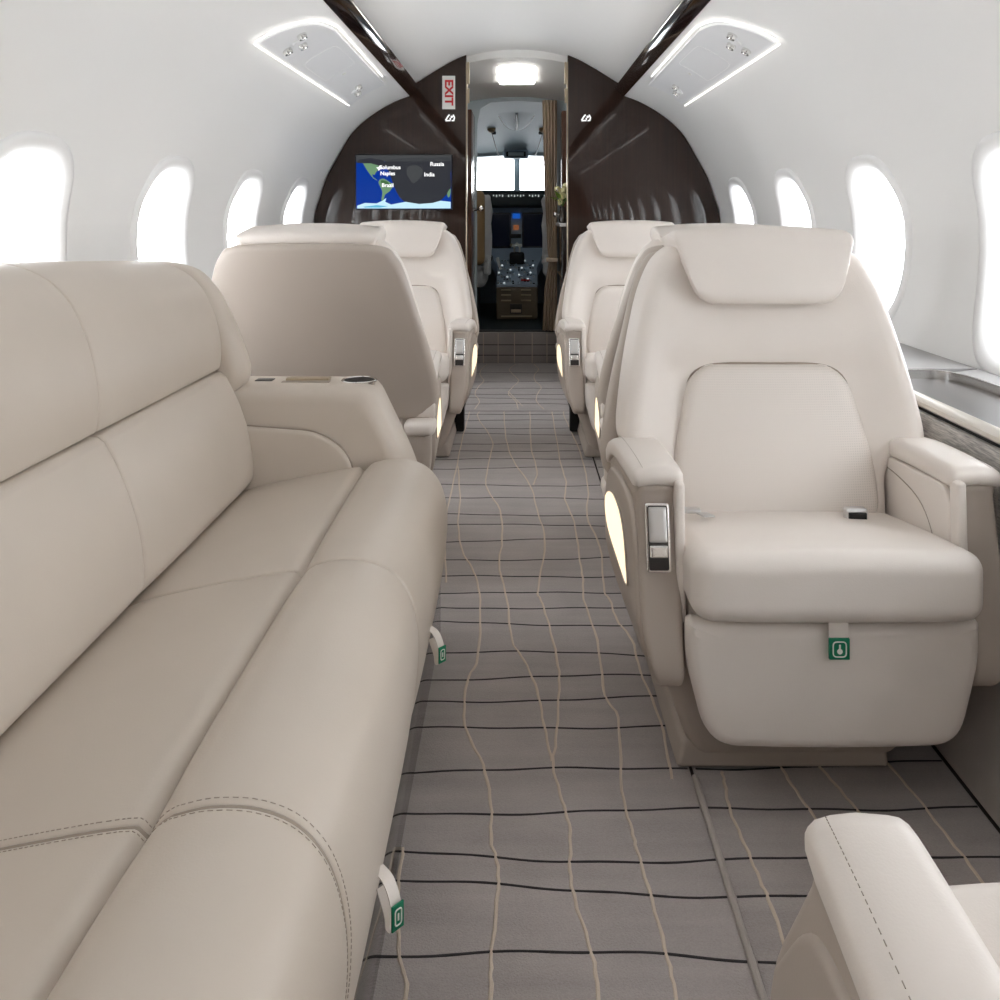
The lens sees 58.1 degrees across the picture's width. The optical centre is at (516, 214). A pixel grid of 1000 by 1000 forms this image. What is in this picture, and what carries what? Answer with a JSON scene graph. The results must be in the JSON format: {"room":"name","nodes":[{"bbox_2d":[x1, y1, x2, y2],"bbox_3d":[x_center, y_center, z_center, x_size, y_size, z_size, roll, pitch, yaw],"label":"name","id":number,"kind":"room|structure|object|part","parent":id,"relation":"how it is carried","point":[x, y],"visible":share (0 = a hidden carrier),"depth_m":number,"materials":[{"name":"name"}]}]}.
{"room":"aircraft cabin","nodes":[
{"label":"aircraft cabin","id":0,"kind":"room"},
{"bbox_2d":[0,0,408,279],"bbox_3d":[-0.964,0.129,2.075,0.672,1.850,12.150,0,0,0],"label":"wall","id":1,"kind":"structure","parent":0,"point":[129,86],"depth_m":2.69,"materials":[{"name":"white plastic"}]},
{"bbox_2d":[0,131,73,261],"bbox_3d":[-1.194,0.096,2.150,0.132,0.592,0.476,0,0,0],"label":"window","id":2,"kind":"structure","parent":1,"relation":"in","point":[49,157],"depth_m":2.31,"materials":[{"name":"white"}]},
{"bbox_2d":[130,156,194,265],"bbox_3d":[-1.194,0.096,3.027,0.132,0.592,0.476,0,0,0],"label":"window","id":3,"kind":"structure","parent":1,"relation":"in","point":[179,172],"depth_m":3.19,"materials":[{"name":"white"}]},
{"bbox_2d":[223,169,263,248],"bbox_3d":[-1.194,0.096,3.904,0.132,0.592,0.476,0,0,0],"label":"window","id":4,"kind":"structure","parent":1,"relation":"in","point":[252,180],"depth_m":4.04,"materials":[{"name":"white"}]},
{"bbox_2d":[280,178,308,223],"bbox_3d":[-1.194,0.096,4.781,0.132,0.592,0.476,0,0,0],"label":"window","id":5,"kind":"structure","parent":1,"relation":"in","point":[300,188],"depth_m":4.93,"materials":[{"name":"white plastic"}]},
{"bbox_2d":[254,20,384,105],"bbox_3d":[-0.758,-0.623,3.793,0.215,0.130,1.674,0,0,0],"label":"panel","id":6,"kind":"object","parent":1,"relation":"attached to","point":[314,48],"visible":1,"depth_m":3.54,"materials":[{"name":"white plastic"}]},
{"bbox_2d":[283,47,292,55],"bbox_3d":[-0.818,-0.582,3.210,0.037,0.031,0.036,0,0,0],"label":"light","id":7,"kind":"object","parent":6,"relation":"attached to","point":[287,51],"depth_m":3.20,"materials":[{"name":"silver metal"}]},
{"bbox_2d":[323,0,418,96],"bbox_3d":[-0.608,-0.723,0.645,0.065,0.058,9.290,0,0,0],"label":"trim","id":8,"kind":"structure","parent":1,"relation":"attached to","point":[348,12],"depth_m":3.70,"materials":[{"name":"paint"}]},
{"bbox_2d":[477,102,543,161],"bbox_3d":[0.000,-0.585,7.135,2.200,0.529,1.970,0,0,0],"label":"ceiling","id":9,"kind":"structure","parent":0,"point":[528,138],"depth_m":7.46,"materials":[{"name":"grey plastic"}]},
{"bbox_2d":[487,128,498,156],"bbox_3d":[-0.197,-0.616,7.563,0.068,0.219,0.658,0,0,2],"label":"light","id":10,"kind":"object","parent":9,"relation":"attached to","point":[492,131],"visible":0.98,"depth_m":7.27,"materials":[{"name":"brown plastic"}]},
{"bbox_2d":[504,150,527,158],"bbox_3d":[-0.009,-0.529,7.827,0.210,0.075,0.057,0,0,0],"label":"display","id":11,"kind":"object","parent":9,"relation":"attached to","point":[508,154],"visible":1,"depth_m":7.80,"materials":[{"name":"black"}]},
{"bbox_2d":[498,112,534,130],"bbox_3d":[-0.004,-0.741,6.949,0.338,0.123,0.804,0,0,0],"label":"hatch","id":12,"kind":"object","parent":9,"relation":"attached to","point":[515,121],"visible":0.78,"depth_m":6.94,"materials":[{"name":"grey plastic"}]},
{"bbox_3d":[-0.002,-0.724,6.980,0.024,0.090,0.498,0,0,0],"label":"lever","id":13,"kind":"part","parent":12,"relation":"part of","materials":[{"name":"silver plastic"}]},
{"bbox_2d":[535,128,542,156],"bbox_3d":[0.200,-0.616,7.563,0.068,0.219,0.658,0,0,-2],"label":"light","id":14,"kind":"object","parent":9,"relation":"attached to","point":[540,129],"visible":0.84,"depth_m":7.32,"materials":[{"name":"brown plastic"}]},
{"bbox_2d":[478,303,543,329],"bbox_3d":[0.000,0.823,7.120,2.200,0.055,1.960,0,0,0],"label":"floor","id":15,"kind":"structure","parent":0,"point":[487,316],"depth_m":6.72,"materials":[{"name":"grey"}]},
{"bbox_2d":[477,190,492,316],"bbox_3d":[-0.446,0.302,6.945,0.527,0.975,0.570,0,0,0],"label":"seat","id":16,"kind":"object","parent":15,"relation":"on","point":[484,218],"visible":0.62,"depth_m":6.74,"materials":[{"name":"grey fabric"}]},
{"bbox_3d":[-0.470,0.095,6.720,0.460,0.560,0.120,0,0,0],"label":"backrest","id":17,"kind":"part","parent":16,"relation":"part of","materials":[{"name":"brown leather"}]},
{"bbox_2d":[477,266,487,286],"bbox_3d":[-0.470,0.475,6.990,0.480,0.140,0.480,0,0,0],"label":"seat cushion","id":18,"kind":"object","parent":16,"relation":"on","point":[482,271],"depth_m":6.76,"materials":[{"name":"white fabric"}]},
{"bbox_2d":[491,244,542,318],"bbox_3d":[0.000,0.511,7.142,0.472,0.558,0.716,0,0,0],"label":"pedestal","id":19,"kind":"object","parent":15,"relation":"on","point":[516,271],"visible":1,"depth_m":6.87,"materials":[{"name":"brown"}]},
{"bbox_3d":[-0.145,0.384,7.115,0.027,0.100,0.060,0,0,-34],"label":"speed brake lever","id":20,"kind":"part","parent":19,"relation":"part of","materials":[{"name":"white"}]},
{"bbox_3d":[-0.007,0.724,6.790,0.075,0.023,0.012,0,0,0],"label":"latch pull","id":21,"kind":"part","parent":19,"relation":"part of","materials":[{"name":"beige metal"}]},
{"bbox_2d":[541,196,547,274],"bbox_3d":[0.446,0.302,6.945,0.528,0.975,0.570,0,0,0],"label":"seat","id":22,"kind":"object","parent":15,"relation":"on","point":[544,256],"visible":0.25,"depth_m":6.75,"materials":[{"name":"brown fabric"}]},
{"bbox_2d":[479,159,545,302],"bbox_3d":[0.000,0.000,8.120,2.600,2.200,0.080,0,0,0],"label":"wall","id":23,"kind":"structure","parent":0,"point":[488,291],"depth_m":8.10,"materials":[{"name":"grey"}]},
{"bbox_2d":[482,191,544,268],"bbox_3d":[0.000,0.125,7.737,2.100,0.650,0.726,0,0,0],"label":"panel","id":24,"kind":"object","parent":23,"relation":"attached to","point":[517,216],"visible":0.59,"depth_m":7.53,"materials":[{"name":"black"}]},
{"bbox_3d":[0.000,0.175,7.650,2.100,0.550,0.200,0,0,0],"label":"panel","id":25,"kind":"part","parent":24,"relation":"part of","materials":[{"name":"black"}]},
{"bbox_2d":[353,0,680,100],"bbox_3d":[0.000,-0.868,2.075,1.400,0.335,12.150,0,0,0],"label":"ceiling","id":26,"kind":"structure","parent":0,"point":[425,36],"depth_m":4.54,"materials":[{"name":"white plastic"}]},
{"bbox_2d":[498,65,536,84],"bbox_3d":[0.000,-0.880,5.640,0.260,0.086,0.300,0,0,0],"label":"ceiling light","id":27,"kind":"object","parent":26,"relation":"attached to","point":[507,74],"visible":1,"depth_m":5.61,"materials":[{"name":"white plastic"}]},
{"bbox_2d":[498,76,535,84],"bbox_3d":[0.000,-0.860,5.718,0.240,0.047,0.130,0,0,0],"label":"diffuser","id":28,"kind":"object","parent":27,"relation":"attached to","point":[503,80],"depth_m":5.69,"materials":[{"name":"white plastic"}]},
{"bbox_2d":[498,66,535,75],"bbox_3d":[0.000,-0.892,5.562,0.240,0.047,0.130,0,0,0],"label":"diffuser","id":29,"kind":"object","parent":27,"relation":"attached to","point":[502,70],"depth_m":5.53,"materials":[{"name":"white plastic"}]},
{"bbox_2d":[542,100,556,330],"bbox_3d":[0.220,0.003,6.030,0.100,1.545,0.050,0,0,0],"label":"curtain","id":30,"kind":"object","parent":26,"relation":"hanging from","point":[549,106],"visible":1,"depth_m":6.03,"materials":[{"name":"fabric"}]},
{"bbox_2d":[314,55,719,261],"bbox_3d":[0.000,0.029,5.325,2.388,1.941,0.070,0,0,0],"label":"wall","id":31,"kind":"structure","parent":0,"point":[629,161],"depth_m":5.29,"materials":[{"name":"brown wood"}]},
{"bbox_2d":[355,154,452,209],"bbox_3d":[-0.660,-0.192,5.256,0.568,0.324,0.040,0,0,0],"label":"wall monitor","id":32,"kind":"object","parent":31,"relation":"attached to","point":[382,181],"visible":1,"depth_m":5.24,"materials":[{"name":"black plastic"}]},
{"bbox_2d":[442,76,454,108],"bbox_3d":[-0.401,-0.720,5.285,0.076,0.196,0.010,0,0,0],"label":"exit sign","id":33,"kind":"object","parent":31,"relation":"attached to","point":[448,82],"visible":1,"depth_m":5.28,"materials":[{"name":"white plastic"}]},
{"bbox_2d":[466,62,467,269],"bbox_3d":[-0.297,0.040,5.325,0.006,1.880,0.082,0,0,0],"label":"trim","id":34,"kind":"structure","parent":31,"relation":"attached to","point":[466,62],"depth_m":5.28,"materials":[{"name":"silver metal"}]},
{"bbox_2d":[467,62,469,84],"bbox_3d":[-0.286,-0.835,5.307,0.012,0.130,0.026,0,0,0],"label":"plate","id":35,"kind":"object","parent":31,"relation":"attached to","point":[468,63],"visible":1,"depth_m":5.29,"materials":[{"name":"beige metal"}]},
{"bbox_2d":[467,88,469,102],"bbox_3d":[-0.286,-0.703,5.307,0.012,0.085,0.026,0,0,0],"label":"plate","id":36,"kind":"object","parent":31,"relation":"attached to","point":[468,89],"visible":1,"depth_m":5.29,"materials":[{"name":"beige metal"}]},
{"bbox_2d":[564,62,566,84],"bbox_3d":[0.286,-0.835,5.307,0.012,0.130,0.026,0,0,0],"label":"plate","id":37,"kind":"object","parent":31,"relation":"attached to","point":[565,63],"visible":1,"depth_m":5.29,"materials":[{"name":"beige metal"}]},
{"bbox_2d":[564,88,566,102],"bbox_3d":[0.286,-0.703,5.307,0.012,0.085,0.026,0,0,0],"label":"plate","id":38,"kind":"object","parent":31,"relation":"attached to","point":[565,89],"visible":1,"depth_m":5.29,"materials":[{"name":"beige metal"}]},
{"bbox_2d":[566,62,567,269],"bbox_3d":[0.297,0.040,5.325,0.006,1.880,0.082,0,0,0],"label":"trim","id":39,"kind":"structure","parent":31,"relation":"attached to","point":[567,62],"depth_m":5.28,"materials":[{"name":"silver metal"}]},
{"bbox_2d":[468,97,565,306],"bbox_3d":[0.000,-0.085,6.125,1.900,1.770,0.050,0,0,0],"label":"wall","id":40,"kind":"structure","parent":0,"point":[475,106],"depth_m":6.10,"materials":[{"name":"grey"}]},
{"bbox_2d":[479,330,554,331],"bbox_3d":[0.000,0.792,6.140,1.800,0.015,0.040,0,0,0],"label":"trim","id":41,"kind":"structure","parent":40,"relation":"attached to","point":[479,330],"depth_m":6.12,"materials":[{"name":"grey"}]},
{"bbox_2d":[465,403,999,833],"bbox_3d":[0.000,1.044,2.075,2.700,0.072,12.150,0,0,0],"label":"floor","id":42,"kind":"structure","parent":0,"point":[937,751],"depth_m":1.60,"materials":[{"name":"grey"}]},
{"bbox_2d":[468,109,482,297],"bbox_3d":[-0.413,0.170,5.814,0.413,1.660,0.532,0,0,0],"label":"closet","id":43,"kind":"object","parent":42,"relation":"on","point":[471,118],"visible":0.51,"depth_m":5.62,"materials":[{"name":"brown wood"}]},
{"bbox_2d":[465,363,568,410],"bbox_3d":[0.000,1.003,5.340,0.544,0.010,1.480,0,0,0],"label":"carpet","id":44,"kind":"object","parent":42,"relation":"on","point":[496,386],"visible":0.88,"depth_m":5.16,"materials":[{"name":"grey carpet"}]},
{"bbox_2d":[477,332,556,362],"bbox_3d":[0.000,0.901,6.112,1.800,0.213,0.057,0,0,0],"label":"step","id":45,"kind":"structure","parent":42,"relation":"on","point":[493,347],"depth_m":6.08,"materials":[{"name":"carpet"}]},
{"bbox_2d":[553,111,565,305],"bbox_3d":[0.502,0.160,5.740,0.556,1.680,0.600,0,0,0],"label":"tall cabinet","id":46,"kind":"object","parent":42,"relation":"on","point":[561,271],"visible":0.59,"depth_m":5.86,"materials":[{"name":"brown wood"}]},
{"bbox_2d":[556,222,565,226],"bbox_3d":[0.519,0.060,5.730,0.522,0.020,0.580,0,0,0],"label":"countertop","id":47,"kind":"structure","parent":46,"relation":"on","point":[557,223],"depth_m":5.44,"materials":[{"name":"white stone"}]},
{"bbox_2d":[550,183,565,222],"bbox_3d":[0.263,-0.075,5.568,0.140,0.247,0.109,0,0,0],"label":"flower vase","id":48,"kind":"object","parent":47,"relation":"on","point":[561,197],"visible":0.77,"depth_m":5.54,"materials":[{"name":"clear glass"}]},
{"bbox_2d":[373,411,758,999],"bbox_3d":[-0.244,1.003,2.067,1.112,0.010,5.035,0,0,0],"label":"carpet","id":49,"kind":"object","parent":42,"relation":"on","point":[556,844],"visible":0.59,"depth_m":1.57,"materials":[{"name":"grey carpet"}]},
{"bbox_2d":[0,261,447,999],"bbox_3d":[-0.562,0.496,0.912,0.876,1.005,2.525,0,0,0],"label":"sofa","id":50,"kind":"object","parent":49,"relation":"on","point":[221,642],"visible":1,"depth_m":1.14,"materials":[{"name":"leather"}]},
{"bbox_2d":[0,264,97,481],"bbox_3d":[-0.812,0.197,1.116,0.318,0.298,0.587,0,0,0],"label":"cushion","id":51,"kind":"object","parent":50,"relation":"on","point":[49,358],"depth_m":1.28,"materials":[{"name":"leather"}]},
{"bbox_2d":[0,437,143,735],"bbox_3d":[-0.720,0.484,1.116,0.281,0.287,0.587,0,0,0],"label":"cushion","id":52,"kind":"object","parent":50,"relation":"on","point":[72,524],"depth_m":1.19,"materials":[{"name":"leather"}]},
{"bbox_2d":[0,261,220,431],"bbox_3d":[-0.812,0.210,1.702,0.318,0.270,0.584,0,0,0],"label":"cushion","id":53,"kind":"object","parent":50,"relation":"on","point":[150,331],"depth_m":1.62,"materials":[{"name":"leather"}]},
{"bbox_2d":[88,371,252,592],"bbox_3d":[-0.720,0.484,1.702,0.281,0.287,0.584,0,0,0],"label":"cushion","id":54,"kind":"object","parent":50,"relation":"on","point":[181,456],"depth_m":1.62,"materials":[{"name":"leather"}]},
{"bbox_2d":[0,808,346,999],"bbox_3d":[-0.389,0.703,0.528,0.481,0.340,0.586,0,0,0],"label":"seat cushion","id":55,"kind":"object","parent":50,"relation":"on","point":[197,903],"depth_m":0.72,"materials":[{"name":"leather"}]},
{"bbox_2d":[0,560,418,999],"bbox_3d":[-0.389,0.703,1.116,0.481,0.340,0.587,0,0,0],"label":"seat cushion","id":56,"kind":"object","parent":50,"relation":"on","point":[285,696],"depth_m":1.02,"materials":[{"name":"leather"}]},
{"bbox_3d":[-0.585,0.384,2.090,0.040,0.004,0.030,0,0,0],"label":"control panel","id":57,"kind":"part","parent":50,"relation":"part of","materials":[{"name":"grey"}]},
{"bbox_2d":[128,459,447,711],"bbox_3d":[-0.389,0.703,1.702,0.481,0.340,0.584,0,0,0],"label":"seat cushion","id":58,"kind":"object","parent":50,"relation":"on","point":[263,517],"depth_m":1.61,"materials":[{"name":"leather"}]},
{"bbox_3d":[-0.506,0.542,1.993,0.308,0.156,0.018,0,0,0],"label":"panel","id":59,"kind":"part","parent":50,"relation":"part of","materials":[{"name":"leather"}]},
{"bbox_3d":[-0.485,0.382,2.092,0.100,0.008,0.025,0,0,0],"label":"tray handle","id":60,"kind":"part","parent":50,"relation":"part of","materials":[{"name":"beige wood"}]},
{"bbox_3d":[-0.552,0.626,2.087,0.695,0.488,0.175,0,0,0],"label":"armrest","id":61,"kind":"part","parent":50,"relation":"part of","materials":[{"name":"leather"}]},
{"bbox_3d":[-0.402,0.932,0.905,0.437,0.134,2.510,0,0,0],"label":"kick panel","id":62,"kind":"part","parent":50,"relation":"part of","materials":[{"name":"leather"}]},
{"bbox_2d":[212,223,441,471],"bbox_3d":[-0.563,0.510,2.696,0.683,0.974,0.712,0,0,0],"label":"armchair","id":63,"kind":"object","parent":49,"relation":"on","point":[303,299],"visible":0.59,"depth_m":2.42,"materials":[{"name":"beige leather"}]},
{"bbox_3d":[-0.563,0.348,2.554,0.624,0.586,0.255,0,0,0],"label":"backrest","id":64,"kind":"part","parent":63,"relation":"part of","materials":[{"name":"beige leather"}]},
{"bbox_3d":[-0.281,0.630,2.757,0.083,0.342,0.456,0,0,0],"label":"armrest","id":65,"kind":"part","parent":63,"relation":"part of","materials":[{"name":"beige leather"}]},
{"bbox_3d":[-0.255,0.638,2.753,0.033,0.272,0.414,0,0,-2],"label":"panel","id":66,"kind":"part","parent":63,"relation":"part of","materials":[{"name":"beige leather"}]},
{"bbox_2d":[436,396,441,438],"bbox_3d":[-0.236,0.612,2.717,0.004,0.119,0.299,0,0,-2],"label":"light","id":67,"kind":"object","parent":63,"relation":"attached to","point":[438,406],"depth_m":2.67,"materials":[{"name":"white plastic"}]},
{"bbox_2d":[360,220,478,456],"bbox_3d":[-0.510,0.510,3.864,0.683,0.974,0.712,0,0,0],"label":"armchair","id":68,"kind":"object","parent":49,"relation":"on","point":[433,259],"visible":0.44,"depth_m":3.93,"materials":[{"name":"beige leather"}]},
{"bbox_2d":[412,286,446,352],"bbox_3d":[-0.510,0.464,3.922,0.413,0.303,0.125,0,0,0],"label":"cushion","id":69,"kind":"object","parent":68,"relation":"on","point":[427,298],"depth_m":3.90,"materials":[{"name":"beige leather"}]},
{"bbox_3d":[-0.510,0.348,4.006,0.624,0.586,0.255,0,0,0],"label":"backrest","id":70,"kind":"part","parent":68,"relation":"part of","materials":[{"name":"beige leather"}]},
{"bbox_2d":[439,353,448,381],"bbox_3d":[-0.510,0.599,3.719,0.476,0.119,0.422,0,0,0],"label":"seat cushion","id":71,"kind":"object","parent":68,"relation":"on","point":[444,366],"depth_m":3.53,"materials":[{"name":"beige leather"}]},
{"bbox_3d":[-0.231,0.551,3.621,0.042,0.110,0.036,0,0,0],"label":"control plate","id":72,"kind":"part","parent":68,"relation":"part of","materials":[{"name":"silver metal"}]},
{"bbox_3d":[-0.231,0.572,3.613,0.031,0.020,0.018,0,0,0],"label":"chrome lever","id":73,"kind":"part","parent":68,"relation":"part of","materials":[{"name":"silver metal"}]},
{"bbox_3d":[-0.265,0.869,4.160,0.045,0.255,0.050,0,0,0],"label":"leg","id":74,"kind":"part","parent":68,"relation":"part of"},
{"bbox_3d":[-0.228,0.630,3.803,0.083,0.342,0.456,0,0,0],"label":"armrest","id":75,"kind":"part","parent":68,"relation":"part of","materials":[{"name":"beige leather"}]},
{"bbox_3d":[-0.201,0.638,3.807,0.044,0.272,0.413,0,0,0],"label":"panel","id":76,"kind":"part","parent":68,"relation":"part of","materials":[{"name":"beige leather"}]},
{"bbox_2d":[471,344,476,377],"bbox_3d":[-0.183,0.612,3.843,0.004,0.119,0.299,0,0,2],"label":"light","id":77,"kind":"object","parent":68,"relation":"attached to","point":[473,346],"depth_m":3.80,"materials":[{"name":"white plastic"}]},
{"bbox_2d":[594,457,999,999],"bbox_3d":[0.545,1.001,2.067,0.474,0.014,5.035,0,0,0],"label":"carpet","id":78,"kind":"object","parent":42,"relation":"on","point":[757,818],"visible":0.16,"depth_m":1.49,"materials":[{"name":"grey carpet"}]},
{"bbox_2d":[555,220,673,456],"bbox_3d":[0.510,0.510,3.864,0.683,0.974,0.712,0,0,0],"label":"armchair","id":79,"kind":"object","parent":78,"relation":"on","point":[601,260],"visible":0.48,"depth_m":3.93,"materials":[{"name":"beige leather"}]},
{"bbox_2d":[557,344,562,377],"bbox_3d":[0.183,0.612,3.843,0.004,0.119,0.299,0,0,-2],"label":"light","id":80,"kind":"object","parent":79,"relation":"attached to","point":[559,346],"depth_m":3.80,"materials":[{"name":"white plastic"}]},
{"bbox_3d":[0.202,0.638,3.807,0.033,0.272,0.414,0,0,-2],"label":"panel","id":81,"kind":"part","parent":79,"relation":"part of","materials":[{"name":"beige leather"}]},
{"bbox_3d":[0.228,0.630,3.803,0.083,0.342,0.456,0,0,0],"label":"armrest","id":82,"kind":"part","parent":79,"relation":"part of","materials":[{"name":"beige leather"}]},
{"bbox_3d":[0.265,0.869,4.160,0.045,0.255,0.050,0,0,0],"label":"leg","id":83,"kind":"part","parent":79,"relation":"part of","materials":[{"name":"black plastic"}]},
{"bbox_3d":[0.231,0.551,3.621,0.042,0.110,0.036,0,0,0],"label":"control plate","id":84,"kind":"part","parent":79,"relation":"part of","materials":[{"name":"silver metal"}]},
{"bbox_3d":[0.231,0.572,3.613,0.031,0.020,0.018,0,0,0],"label":"chrome lever","id":85,"kind":"part","parent":79,"relation":"part of","materials":[{"name":"silver metal"}]},
{"bbox_2d":[585,352,596,381],"bbox_3d":[0.510,0.599,3.719,0.476,0.119,0.422,0,0,0],"label":"seat cushion","id":86,"kind":"object","parent":79,"relation":"on","point":[590,365],"depth_m":3.53,"materials":[{"name":"beige leather"}]},
{"bbox_3d":[0.510,0.348,4.006,0.624,0.586,0.255,0,0,0],"label":"backrest","id":87,"kind":"part","parent":79,"relation":"part of","materials":[{"name":"beige leather"}]},
{"bbox_2d":[587,286,623,352],"bbox_3d":[0.510,0.464,3.922,0.413,0.303,0.125,0,0,0],"label":"cushion","id":88,"kind":"object","parent":79,"relation":"on","point":[603,302],"depth_m":3.91,"materials":[{"name":"leather"}]},
{"bbox_2d":[594,223,772,469],"bbox_3d":[0.570,0.510,2.696,0.683,0.974,0.712,0,0,0],"label":"armchair","id":89,"kind":"object","parent":78,"relation":"on","point":[604,359],"visible":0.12,"depth_m":2.50,"materials":[{"name":"beige leather"}]},
{"bbox_2d":[594,396,600,438],"bbox_3d":[0.243,0.612,2.717,0.004,0.119,0.299,0,0,2],"label":"light","id":90,"kind":"object","parent":89,"relation":"attached to","point":[597,405],"depth_m":2.69,"materials":[{"name":"white plastic"}]},
{"bbox_3d":[0.261,0.638,2.753,0.044,0.272,0.413,0,0,0],"label":"panel","id":91,"kind":"part","parent":89,"relation":"part of","materials":[{"name":"beige leather"}]},
{"bbox_3d":[0.570,0.348,2.554,0.624,0.586,0.255,0,0,0],"label":"backrest","id":92,"kind":"part","parent":89,"relation":"part of","materials":[{"name":"beige leather"}]},
{"bbox_2d":[600,226,999,765],"bbox_3d":[0.520,0.510,1.784,0.683,0.974,0.712,0,0,0],"label":"armchair","id":93,"kind":"object","parent":78,"relation":"on","point":[805,575],"visible":1,"depth_m":1.62,"materials":[{"name":"beige leather"}]},
{"bbox_2d":[604,490,628,585],"bbox_3d":[0.193,0.612,1.763,0.004,0.119,0.299,0,0,-2],"label":"light","id":94,"kind":"object","parent":93,"relation":"attached to","point":[616,514],"depth_m":1.73,"materials":[{"name":"white plastic"}]},
{"bbox_3d":[0.212,0.638,1.727,0.033,0.272,0.414,0,0,-2],"label":"panel","id":95,"kind":"part","parent":93,"relation":"part of","materials":[{"name":"beige leather"}]},
{"bbox_3d":[0.238,0.630,1.723,0.083,0.342,0.456,0,0,0],"label":"armrest","id":96,"kind":"part","parent":93,"relation":"part of","materials":[{"name":"beige leather"}]},
{"bbox_3d":[0.241,0.551,1.541,0.042,0.110,0.036,0,0,0],"label":"control plate","id":97,"kind":"part","parent":93,"relation":"part of","materials":[{"name":"silver metal"}]},
{"bbox_3d":[0.241,0.572,1.533,0.031,0.020,0.018,0,0,0],"label":"chrome lever","id":98,"kind":"part","parent":93,"relation":"part of","materials":[{"name":"silver metal"}]},
{"bbox_3d":[0.520,0.700,1.780,0.462,0.200,0.530,0,0,0],"label":"seat frame","id":99,"kind":"part","parent":93,"relation":"part of","materials":[{"name":"beige leather"}]},
{"bbox_3d":[0.520,0.348,1.926,0.624,0.586,0.255,0,0,0],"label":"backrest","id":100,"kind":"part","parent":93,"relation":"part of","materials":[{"name":"beige leather"}]},
{"bbox_2d":[674,364,877,512],"bbox_3d":[0.520,0.464,1.842,0.413,0.303,0.125,0,0,0],"label":"cushion","id":101,"kind":"object","parent":93,"relation":"on","point":[749,438],"depth_m":1.82,"materials":[{"name":"leather"}]},
{"bbox_2d":[683,511,982,622],"bbox_3d":[0.520,0.599,1.639,0.476,0.119,0.422,0,0,0],"label":"seat cushion","id":102,"kind":"object","parent":93,"relation":"on","point":[739,566],"depth_m":1.44,"materials":[{"name":"beige leather"}]},
{"bbox_3d":[0.802,0.630,1.723,0.083,0.342,0.456,0,0,0],"label":"armrest","id":103,"kind":"part","parent":93,"relation":"part of","materials":[{"name":"beige leather"}]},
{"bbox_2d":[770,812,999,999],"bbox_3d":[0.500,0.510,0.438,0.622,0.974,0.720,0,0,0],"label":"armchair","id":104,"kind":"object","parent":78,"relation":"on","point":[878,919],"visible":1,"depth_m":0.59,"materials":[{"name":"beige leather"}]},
{"bbox_3d":[0.219,0.638,0.529,0.042,0.272,0.488,0,0,0],"label":"panel","id":105,"kind":"part","parent":104,"relation":"part of","materials":[{"name":"beige leather"}]},
{"bbox_3d":[0.244,0.630,0.532,0.076,0.342,0.531,0,0,0],"label":"armrest","id":106,"kind":"part","parent":104,"relation":"part of","materials":[{"name":"beige leather"}]},
{"bbox_2d":[949,883,999,968],"bbox_3d":[0.500,0.615,0.561,0.433,0.119,0.422,0,0,0],"label":"seat cushion","id":107,"kind":"object","parent":104,"relation":"on","point":[980,902],"depth_m":0.73,"materials":[{"name":"beige leather"}]},
{"bbox_2d":[899,343,999,827],"bbox_3d":[0.958,0.688,2.050,0.344,0.621,4.900,0,0,0],"label":"console","id":108,"kind":"object","parent":42,"relation":"on","point":[958,403],"visible":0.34,"depth_m":1.73,"materials":[{"name":"wood veneer"},{"name":"polished metal"},{"name":"cream leather"}]},
{"bbox_3d":[0.887,0.410,0.925,0.030,0.024,2.650,0,0,0],"label":"edge trim","id":109,"kind":"part","parent":108,"relation":"part of","materials":[{"name":"beige wood"}]},
{"bbox_3d":[0.875,0.562,0.925,0.050,0.271,2.650,0,0,0],"label":"fabric panel","id":110,"kind":"part","parent":108,"relation":"part of","materials":[{"name":"beige leather"}]},
{"bbox_3d":[0.829,0.849,0.925,0.086,0.298,2.650,0,0,0],"label":"panel","id":111,"kind":"part","parent":108,"relation":"part of","materials":[{"name":"grey fabric"}]},
{"bbox_2d":[625,0,999,369],"bbox_3d":[0.964,0.129,2.075,0.672,1.850,12.150,0,0,0],"label":"wall","id":112,"kind":"structure","parent":0,"point":[913,86],"depth_m":2.67,"materials":[{"name":"white plastic"}]},
{"bbox_2d":[615,0,710,96],"bbox_3d":[0.608,-0.723,0.645,0.065,0.058,9.290,0,0,0],"label":"trim","id":113,"kind":"structure","parent":112,"relation":"attached to","point":[685,12],"depth_m":3.70,"materials":[{"name":"paint"}]},
{"bbox_2d":[649,20,779,105],"bbox_3d":[0.758,-0.623,3.793,0.215,0.130,1.674,0,0,0],"label":"panel","id":114,"kind":"object","parent":112,"relation":"attached to","point":[719,48],"visible":1,"depth_m":3.54,"materials":[{"name":"white plastic"}]},
{"bbox_2d":[741,47,750,55],"bbox_3d":[0.818,-0.582,3.210,0.037,0.031,0.036,0,0,0],"label":"light","id":115,"kind":"object","parent":114,"relation":"attached to","point":[746,51],"depth_m":3.20,"materials":[{"name":"silver metal"}]},
{"bbox_2d":[727,177,757,223],"bbox_3d":[1.194,0.096,4.721,0.132,0.592,0.476,0,0,0],"label":"window","id":116,"kind":"structure","parent":112,"relation":"in","point":[736,188],"depth_m":4.87,"materials":[{"name":"white"}]},
{"bbox_2d":[774,168,815,227],"bbox_3d":[1.194,0.096,3.844,0.132,0.592,0.476,0,0,0],"label":"window","id":117,"kind":"structure","parent":112,"relation":"in","point":[785,180],"depth_m":3.98,"materials":[{"name":"white"}]},
{"bbox_2d":[845,154,912,319],"bbox_3d":[1.194,0.096,2.967,0.132,0.592,0.476,0,0,0],"label":"window","id":118,"kind":"structure","parent":112,"relation":"in","point":[861,171],"depth_m":3.10,"materials":[{"name":"white plastic"}]},
{"bbox_2d":[971,131,999,375],"bbox_3d":[1.194,0.096,2.090,0.132,0.592,0.476,0,0,0],"label":"window","id":119,"kind":"structure","parent":112,"relation":"in","point":[985,171],"depth_m":2.26,"materials":[{"name":"white glass"}]}
]}

